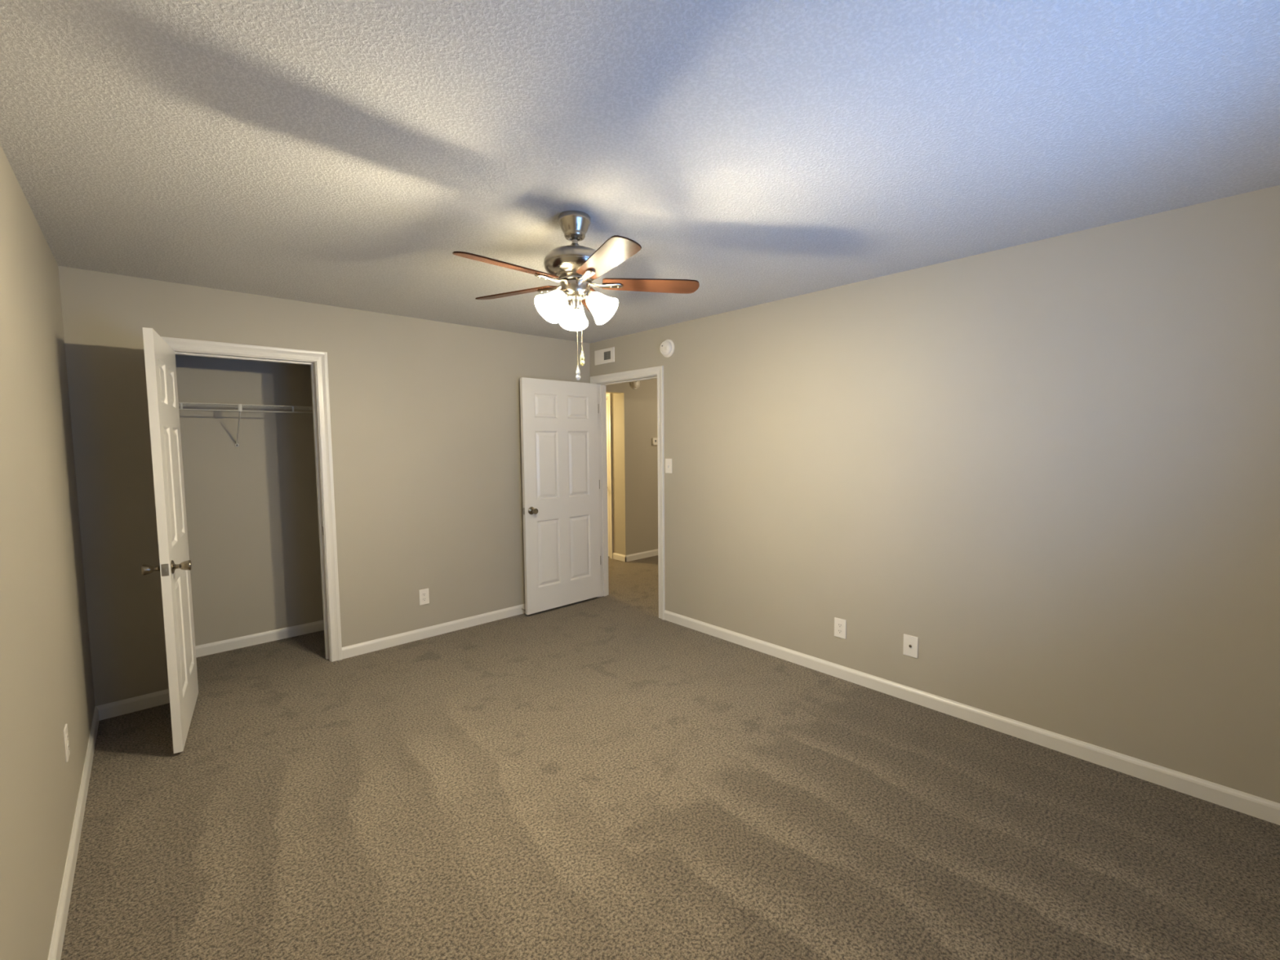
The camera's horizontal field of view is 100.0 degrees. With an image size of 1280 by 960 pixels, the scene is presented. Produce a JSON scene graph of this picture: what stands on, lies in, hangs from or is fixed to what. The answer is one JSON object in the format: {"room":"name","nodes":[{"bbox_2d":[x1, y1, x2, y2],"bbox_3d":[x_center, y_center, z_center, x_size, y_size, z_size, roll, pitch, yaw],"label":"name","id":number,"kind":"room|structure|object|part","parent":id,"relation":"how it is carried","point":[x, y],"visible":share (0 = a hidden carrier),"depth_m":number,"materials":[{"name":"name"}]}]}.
{"room":"empty bedroom","nodes":[
{"label":"empty bedroom","id":0,"kind":"room"},
{"bbox_2d":[0,144,94,959],"bbox_3d":[-1.818,0.195,1.502,0.115,2.440,5.378,-4,6,-43],"label":"wall","id":1,"kind":"structure","parent":0,"point":[46,680],"depth_m":1.70,"materials":[{"name":"paint"}]},
{"bbox_2d":[62,723,70,762],"bbox_3d":[-2.136,0.979,2.002,0.008,0.120,0.074,-4,6,-43],"label":"electrical outlet","id":2,"kind":"object","parent":1,"relation":"attached to","point":[65,734],"visible":1,"depth_m":1.98,"materials":[{"name":"white plastic"}]},
{"bbox_2d":[47,706,99,959],"bbox_3d":[-1.463,1.388,1.307,0.012,0.081,4.500,-4,6,-43],"label":"baseboard","id":3,"kind":"structure","parent":1,"relation":"attached to","point":[60,926],"depth_m":1.91,"materials":[{"name":"white wood"}]},
{"bbox_2d":[175,354,323,645],"bbox_3d":[-2.972,0.025,4.011,1.596,2.440,0.115,-4,6,-43],"label":"wall","id":4,"kind":"structure","parent":0,"point":[252,515],"depth_m":4.00,"materials":[{"name":"paint"}]},
{"bbox_2d":[178,402,312,447],"bbox_3d":[-2.831,-0.384,3.823,1.578,0.299,0.314,-4,6,-43],"label":"wire shelf","id":5,"kind":"object","parent":4,"relation":"attached to","point":[240,406],"visible":0.53,"depth_m":3.79,"materials":[{"name":"white metal"}]},
{"bbox_3d":[-2.729,-0.497,3.704,1.576,0.048,0.006,-4,6,-43],"label":"rail","id":6,"kind":"part","parent":5,"relation":"part of","materials":[{"name":"white metal"}]},
{"bbox_2d":[195,620,324,657],"bbox_3d":[-2.704,1.220,3.815,1.596,0.081,0.648,-4,6,-43],"label":"baseboard","id":7,"kind":"structure","parent":4,"relation":"attached to","point":[219,646],"depth_m":4.07,"materials":[{"name":"white wood"}]},
{"bbox_2d":[57,266,590,706],"bbox_3d":[-1.775,0.010,4.076,3.446,2.440,0.115,-4,6,-43],"label":"wall","id":8,"kind":"structure","parent":0,"point":[425,415],"depth_m":3.81,"materials":[{"name":"paint"}]},
{"bbox_2d":[141,327,198,753],"bbox_3d":[-2.470,0.292,2.851,0.177,2.028,0.778,-3,5,-35],"label":"door","id":9,"kind":"structure","parent":8,"relation":"in","point":[175,566],"depth_m":2.65,"materials":[{"name":"wood"}]},
{"bbox_3d":[-2.330,0.426,2.567,0.071,0.066,0.066,-3,5,-35],"label":"knob","id":10,"kind":"part","parent":9,"relation":"part of","materials":[{"name":"metal"}]},
{"bbox_3d":[-2.249,0.427,2.544,0.026,0.058,0.008,-3,5,-35],"label":"latch plate","id":11,"kind":"part","parent":9,"relation":"part of","materials":[{"name":"metal"}]},
{"bbox_3d":[-2.243,0.421,2.628,0.071,0.066,0.066,-3,5,-35],"label":"knob","id":12,"kind":"part","parent":9,"relation":"part of","materials":[{"name":"metal"}]},
{"bbox_2d":[160,336,342,662],"bbox_3d":[-2.476,0.220,3.442,0.898,2.124,0.153,-4,6,-43],"label":"door frame","id":13,"kind":"structure","parent":8,"relation":"attached to","point":[317,361],"depth_m":3.64,"materials":[{"name":"wood"}]},
{"bbox_2d":[95,604,525,720],"bbox_3d":[-1.722,1.190,4.113,3.446,0.081,0.012,-4,6,-43],"label":"baseboard","id":14,"kind":"structure","parent":8,"relation":"attached to","point":[108,710],"depth_m":3.94,"materials":[{"name":"white wood"}]},
{"bbox_2d":[418,588,429,604],"bbox_3d":[-1.666,0.901,4.149,0.074,0.120,0.008,-4,6,-43],"label":"electrical outlet","id":15,"kind":"object","parent":8,"relation":"attached to","point":[424,594],"visible":1,"depth_m":4.15,"materials":[{"name":"white plastic"}]},
{"bbox_2d":[520,377,600,614],"bbox_3d":[-0.695,0.130,4.855,0.828,2.028,0.177,-4,6,-43],"label":"door","id":16,"kind":"structure","parent":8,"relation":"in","point":[560,460],"depth_m":4.81,"materials":[{"name":"wood"}]},
{"bbox_3d":[-0.908,0.265,4.589,0.066,0.066,0.071,-4,6,-43],"label":"knob","id":17,"kind":"part","parent":16,"relation":"part of","materials":[{"name":"metal"}]},
{"bbox_2d":[605,392,619,553],"bbox_3d":[-0.966,-0.248,7.601,0.115,2.440,2.185,-4,6,-43],"label":"wall","id":18,"kind":"structure","parent":0,"point":[615,435],"depth_m":6.82,"materials":[{"name":"paint"}]},
{"bbox_2d":[606,399,609,556],"bbox_3d":[-0.668,-0.031,7.186,0.106,2.030,0.764,-4,6,-43],"label":"door","id":19,"kind":"structure","parent":18,"relation":"in","point":[606,399],"depth_m":6.94,"materials":[{"name":"wood"}]},
{"bbox_2d":[605,392,613,559],"bbox_3d":[-0.624,-0.067,7.229,0.134,2.124,0.902,-4,6,-43],"label":"door frame","id":20,"kind":"structure","parent":18,"relation":"attached to","point":[608,395],"depth_m":6.87,"materials":[{"name":"white wood"}]},
{"bbox_2d":[605,378,657,555],"bbox_3d":[0.358,-0.235,7.257,3.785,2.440,0.115,-4,6,-43],"label":"wall","id":21,"kind":"structure","parent":0,"point":[637,408],"depth_m":6.83,"materials":[{"name":"paint"}]},
{"bbox_2d":[612,549,657,561],"bbox_3d":[-0.061,0.912,7.805,3.785,0.081,3.219,-4,6,-43],"label":"baseboard","id":22,"kind":"structure","parent":21,"relation":"attached to","point":[619,557],"depth_m":6.89,"materials":[{"name":"white wood"}]},
{"bbox_2d":[630,381,639,389],"bbox_3d":[-0.049,-1.207,6.707,0.142,0.142,0.050,-4,6,-43],"label":"smoke detector","id":23,"kind":"object","parent":21,"relation":"attached to","point":[635,384],"visible":0.73,"depth_m":6.69,"materials":[{"name":"white plastic"}]},
{"bbox_2d":[652,437,657,444],"bbox_3d":[0.210,-0.502,7.007,0.124,0.092,0.028,-4,6,-43],"label":"thermostat","id":24,"kind":"object","parent":21,"relation":"attached to","point":[654,440],"visible":0.6,"depth_m":6.97,"materials":[{"name":"white plastic"}]},
{"bbox_2d":[0,0,1279,343],"bbox_3d":[0.126,-1.327,4.748,7.596,0.100,7.950,-4,6,-43],"label":"ceiling","id":25,"kind":"structure","parent":0,"point":[333,153],"depth_m":1.63,"materials":[{"name":"white paint"}]},
{"bbox_2d":[452,210,699,380],"bbox_3d":[-0.293,-0.756,2.228,0.985,0.671,1.018,-4,6,-43],"label":"ceiling fan","id":26,"kind":"object","parent":25,"relation":"hanging from","point":[575,266],"visible":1,"depth_m":2.19,"materials":[{"name":"brown wood"}]},
{"bbox_3d":[-0.498,-0.809,2.026,0.419,0.006,0.112,-5,18,-45],"label":"blade","id":27,"kind":"part","parent":26,"relation":"part of","materials":[{"name":"brown wood"}]},
{"bbox_3d":[-0.556,-0.835,2.399,0.419,0.006,0.112,2,17,27],"label":"blade","id":28,"kind":"part","parent":26,"relation":"part of","materials":[{"name":"brown wood"}]},
{"bbox_3d":[-0.357,-0.710,2.183,0.068,0.066,0.047,-4,6,-43],"label":"bulb","id":29,"kind":"part","parent":26,"relation":"part of","materials":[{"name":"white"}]},
{"bbox_3d":[-0.358,-0.708,2.183,0.133,0.133,0.131,-4,6,-43],"label":"lamp shade","id":30,"kind":"part","parent":26,"relation":"part of","materials":[{"name":"white glass"}]},
{"bbox_2d":[559,288,568,299],"bbox_3d":[-0.319,-0.759,2.213,0.054,0.056,0.058,-4,6,-43],"label":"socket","id":31,"kind":"object","parent":26,"relation":"attached to","point":[563,293],"depth_m":2.19,"materials":[{"name":"silver metal"}]},
{"bbox_3d":[-0.288,-0.723,2.384,0.125,0.133,0.132,-4,6,-43],"label":"lamp shade","id":32,"kind":"part","parent":26,"relation":"part of","materials":[{"name":"white glass"}]},
{"bbox_2d":[568,299,581,306],"bbox_3d":[-0.281,-0.768,2.324,0.055,0.056,0.055,-4,6,-43],"label":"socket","id":33,"kind":"object","parent":26,"relation":"attached to","point":[570,300],"depth_m":2.31,"materials":[{"name":"silver metal"}]},
{"bbox_3d":[-0.262,-0.611,2.252,0.003,0.270,0.003,-4,6,-43],"label":"pull chain","id":34,"kind":"part","parent":26,"relation":"part of","materials":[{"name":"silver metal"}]},
{"bbox_3d":[-0.242,-0.657,2.234,0.003,0.247,0.003,-4,6,-43],"label":"pull chain","id":35,"kind":"part","parent":26,"relation":"part of","materials":[{"name":"silver metal"}]},
{"bbox_3d":[-0.218,-0.850,2.568,0.112,0.006,0.419,-13,2,10],"label":"blade","id":36,"kind":"part","parent":26,"relation":"part of","materials":[{"name":"brown wood"}]},
{"bbox_2d":[584,290,595,301],"bbox_3d":[-0.204,-0.762,2.237,0.055,0.056,0.056,-4,6,-43],"label":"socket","id":37,"kind":"object","parent":26,"relation":"attached to","point":[588,295],"depth_m":2.21,"materials":[{"name":"silver metal"}]},
{"bbox_3d":[-0.148,-0.713,2.227,0.123,0.133,0.133,-4,6,-43],"label":"lamp shade","id":38,"kind":"part","parent":26,"relation":"part of","materials":[{"name":"white glass"}]},
{"bbox_3d":[-0.156,-0.715,2.224,0.067,0.066,0.046,2,5,35],"label":"bulb","id":39,"kind":"part","parent":26,"relation":"part of","materials":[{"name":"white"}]},
{"bbox_3d":[-0.125,-0.807,1.966,0.112,0.006,0.419,11,-2,-27],"label":"blade","id":40,"kind":"part","parent":26,"relation":"part of","materials":[{"name":"brown wood"}]},
{"bbox_3d":[0.048,-0.833,2.301,0.419,0.006,0.112,-1,-8,-9],"label":"blade","id":41,"kind":"part","parent":26,"relation":"part of","materials":[{"name":"brown wood"}]},
{"bbox_2d":[60,555,1279,959],"bbox_3d":[0.148,1.206,4.930,7.596,0.100,7.950,-4,6,-43],"label":"floor","id":42,"kind":"structure","parent":0,"point":[606,777],"depth_m":2.12,"materials":[{"name":"carpet"}]},
{"bbox_2d":[589,185,1279,803],"bbox_3d":[0.013,-0.054,4.760,0.115,2.440,7.700,-4,6,-43],"label":"wall","id":43,"kind":"structure","parent":0,"point":[1051,466],"depth_m":2.64,"materials":[{"name":"paint"}]},
{"bbox_2d":[594,346,614,365],"bbox_3d":[-0.330,-1.139,4.949,0.016,0.134,0.282,-4,6,-43],"label":"air vent","id":44,"kind":"object","parent":43,"relation":"in","point":[604,356],"visible":1,"depth_m":4.93,"materials":[{"name":"white plastic"}]},
{"bbox_2d":[604,351,610,359],"bbox_3d":[-0.299,-1.137,4.906,0.002,0.074,0.094,-4,6,-43],"label":"vent grille","id":45,"kind":"object","parent":44,"relation":"attached to","point":[606,353],"depth_m":4.91,"materials":[{"name":"metal"}]},
{"bbox_2d":[590,365,664,619],"bbox_3d":[-0.084,0.097,4.878,0.153,2.124,0.970,-4,6,-43],"label":"door frame","id":46,"kind":"structure","parent":43,"relation":"attached to","point":[655,372],"depth_m":4.80,"materials":[{"name":"wood"}]},
{"bbox_2d":[659,339,674,357],"bbox_3d":[0.210,-1.065,4.342,0.050,0.142,0.142,-4,6,-43],"label":"smoke detector","id":47,"kind":"object","parent":43,"relation":"attached to","point":[667,347],"visible":1,"depth_m":4.32,"materials":[{"name":"white plastic"}]},
{"bbox_2d":[665,458,671,473],"bbox_3d":[0.233,-0.116,4.419,0.016,0.120,0.074,-4,6,-43],"label":"light switch","id":48,"kind":"object","parent":43,"relation":"attached to","point":[668,461],"visible":1,"depth_m":4.42,"materials":[{"name":"white plastic"}]},
{"bbox_2d":[834,617,846,639],"bbox_3d":[1.262,0.935,3.390,0.008,0.122,0.078,-4,6,-43],"label":"electrical outlet","id":49,"kind":"object","parent":43,"relation":"attached to","point":[840,624],"visible":1,"depth_m":3.38,"materials":[{"name":"white plastic"}]},
{"bbox_2d":[837,628,842,633],"bbox_3d":[1.261,0.954,3.389,0.003,0.033,0.033,-4,6,-43],"label":"receptacle","id":50,"kind":"object","parent":49,"relation":"attached to","point":[839,630],"depth_m":3.39,"materials":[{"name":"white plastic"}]},
{"bbox_2d":[902,634,918,657],"bbox_3d":[1.547,0.952,3.076,0.015,0.122,0.080,-4,6,-43],"label":"cable plate","id":51,"kind":"object","parent":43,"relation":"attached to","point":[910,646],"visible":1,"depth_m":3.08,"materials":[{"name":"white plastic"}]},
{"bbox_2d":[663,609,1279,825],"bbox_3d":[1.396,1.224,3.264,0.012,0.081,3.511,-4,6,-43],"label":"baseboard","id":52,"kind":"structure","parent":43,"relation":"attached to","point":[1254,806],"depth_m":2.67,"materials":[{"name":"white wood"}]}
]}

